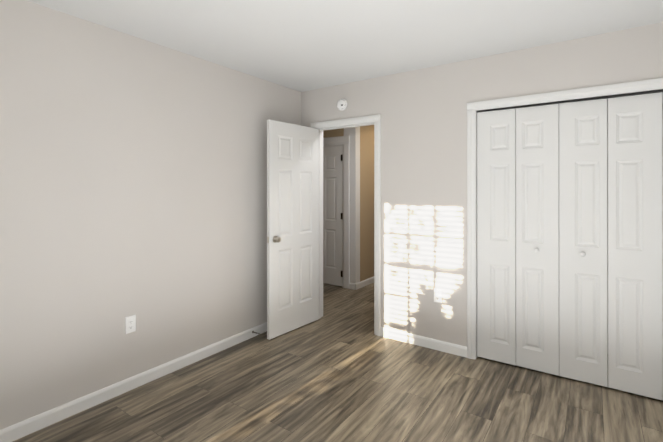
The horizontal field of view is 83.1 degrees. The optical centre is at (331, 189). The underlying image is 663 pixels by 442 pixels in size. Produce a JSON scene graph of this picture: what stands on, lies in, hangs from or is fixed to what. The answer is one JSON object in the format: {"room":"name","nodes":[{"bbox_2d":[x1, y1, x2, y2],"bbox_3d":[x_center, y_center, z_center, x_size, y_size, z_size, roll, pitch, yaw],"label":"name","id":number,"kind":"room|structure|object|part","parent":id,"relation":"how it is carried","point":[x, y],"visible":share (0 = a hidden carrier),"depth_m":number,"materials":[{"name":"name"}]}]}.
{"room":"empty bedroom","nodes":[
{"label":"empty bedroom","id":0,"kind":"room"},
{"bbox_2d":[0,0,300,429],"bbox_3d":[-1.413,0.161,2.678,0.120,2.460,3.840,0,0,35],"label":"wall","id":1,"kind":"structure","parent":0,"point":[133,175],"depth_m":2.52,"materials":[{"name":"paint"}]},
{"bbox_2d":[125,315,135,333],"bbox_3d":[-1.392,0.938,2.595,0.008,0.115,0.070,0,0,35],"label":"outlet","id":2,"kind":"object","parent":1,"relation":"attached to","point":[129,320],"visible":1,"depth_m":2.59,"materials":[{"name":"white plastic"}]},
{"bbox_2d":[0,322,266,441],"bbox_3d":[-1.359,1.348,2.638,0.012,0.085,3.600,0,0,35],"label":"baseboard","id":3,"kind":"structure","parent":1,"relation":"attached to","point":[14,432],"depth_m":2.50,"materials":[{"name":"paint"}]},
{"bbox_2d":[13,283,662,441],"bbox_3d":[0.049,1.441,3.117,5.270,0.100,6.240,0,0,35],"label":"floor","id":4,"kind":"structure","parent":0,"point":[319,380],"depth_m":2.46,"materials":[{"name":"plastic"}]},
{"bbox_2d":[323,126,359,282],"bbox_3d":[-0.020,0.164,5.511,0.947,2.460,0.120,0,0,35],"label":"wall","id":5,"kind":"structure","parent":0,"point":[353,133],"depth_m":5.23,"materials":[{"name":"paint"}]},
{"bbox_2d":[323,145,342,285],"bbox_3d":[-0.138,0.379,5.505,0.714,2.011,0.097,0,0,35],"label":"hall door","id":6,"kind":"structure","parent":5,"relation":"in","point":[332,212],"depth_m":5.41,"materials":[{"name":"paint"}]},
{"bbox_3d":[0.144,0.379,5.317,0.038,1.740,0.015,0,0,35],"label":"hall door hinge","id":7,"kind":"part","parent":6,"relation":"part of","materials":[{"name":"black metal"}]},
{"bbox_2d":[323,135,349,288],"bbox_3d":[-0.139,0.322,5.511,0.951,2.145,0.017,0,0,35],"label":"door frame","id":8,"kind":"structure","parent":5,"relation":"attached to","point":[343,140],"depth_m":5.26,"materials":[{"name":"paint"}]},
{"bbox_2d":[349,283,355,289],"bbox_3d":[0.296,1.351,5.208,0.108,0.085,0.012,0,0,35],"label":"baseboard","id":9,"kind":"structure","parent":5,"relation":"attached to","point":[352,286],"depth_m":5.20,"materials":[{"name":"paint"}]},
{"bbox_2d":[27,0,662,91],"bbox_3d":[0.049,-1.119,3.120,5.270,0.100,6.240,0,0,35],"label":"ceiling","id":10,"kind":"structure","parent":0,"point":[303,45],"depth_m":2.49,"materials":[{"name":"paint"}]},
{"bbox_2d":[360,125,373,281],"bbox_3d":[0.646,0.165,5.741,0.120,2.460,1.020,0,0,35],"label":"wall","id":11,"kind":"structure","parent":0,"point":[366,202],"depth_m":5.44,"materials":[{"name":"paint"}]},
{"bbox_2d":[355,276,373,289],"bbox_3d":[0.662,1.352,5.647,0.012,0.085,1.152,0,0,35],"label":"baseboard","id":12,"kind":"structure","parent":11,"relation":"attached to","point":[363,283],"depth_m":5.37,"materials":[{"name":"paint"}]},
{"bbox_2d":[301,22,662,346],"bbox_3d":[0.942,0.161,3.300,3.025,2.460,0.120,0,0,35],"label":"wall","id":13,"kind":"structure","parent":0,"point":[423,112],"depth_m":3.24,"materials":[{"name":"paint"}]},
{"bbox_2d":[267,119,318,339],"bbox_3d":[-0.365,0.371,3.714,0.159,2.021,0.694,0,0,39],"label":"bedroom door","id":14,"kind":"structure","parent":13,"relation":"in","point":[293,226],"depth_m":3.66,"materials":[{"name":"paint"}]},
{"bbox_3d":[-0.501,0.467,3.468,0.062,0.064,0.064,0,0,39],"label":"knob","id":15,"kind":"part","parent":14,"relation":"part of","materials":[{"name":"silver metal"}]},
{"bbox_2d":[337,99,346,110],"bbox_3d":[0.100,-0.858,3.794,0.120,0.120,0.037,0,0,35],"label":"smoke detector","id":16,"kind":"object","parent":13,"relation":"attached to","point":[341,104],"visible":0.98,"depth_m":3.78,"materials":[{"name":"white plastic"}]},
{"bbox_2d":[311,114,380,335],"bbox_3d":[0.155,0.341,3.840,0.834,2.102,0.138,0,0,35],"label":"door frame","id":17,"kind":"structure","parent":13,"relation":"attached to","point":[376,119],"depth_m":3.59,"materials":[{"name":"paint"}]},
{"bbox_2d":[380,327,466,357],"bbox_3d":[0.793,1.349,3.322,0.803,0.085,0.012,0,0,35],"label":"baseboard","id":18,"kind":"structure","parent":13,"relation":"attached to","point":[443,346],"depth_m":3.30,"materials":[{"name":"paint"}]},
{"bbox_2d":[434,289,441,302],"bbox_3d":[0.919,0.924,3.236,0.070,0.115,0.008,0,0,35],"label":"outlet","id":19,"kind":"object","parent":13,"relation":"attached to","point":[438,294],"visible":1,"depth_m":3.23,"materials":[{"name":"white plastic"}]},
{"bbox_2d":[467,78,662,358],"bbox_3d":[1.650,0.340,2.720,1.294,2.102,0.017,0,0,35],"label":"trim","id":20,"kind":"structure","parent":13,"relation":"attached to","point":[472,107],"depth_m":3.06,"materials":[{"name":"paint"}]},
{"bbox_2d":[476,89,662,112],"bbox_3d":[1.679,-0.637,2.762,1.160,0.014,0.042,0,0,35],"label":"door track","id":21,"kind":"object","parent":13,"relation":"attached to","point":[604,97],"depth_m":2.67,"materials":[{"name":"black"}]}
]}

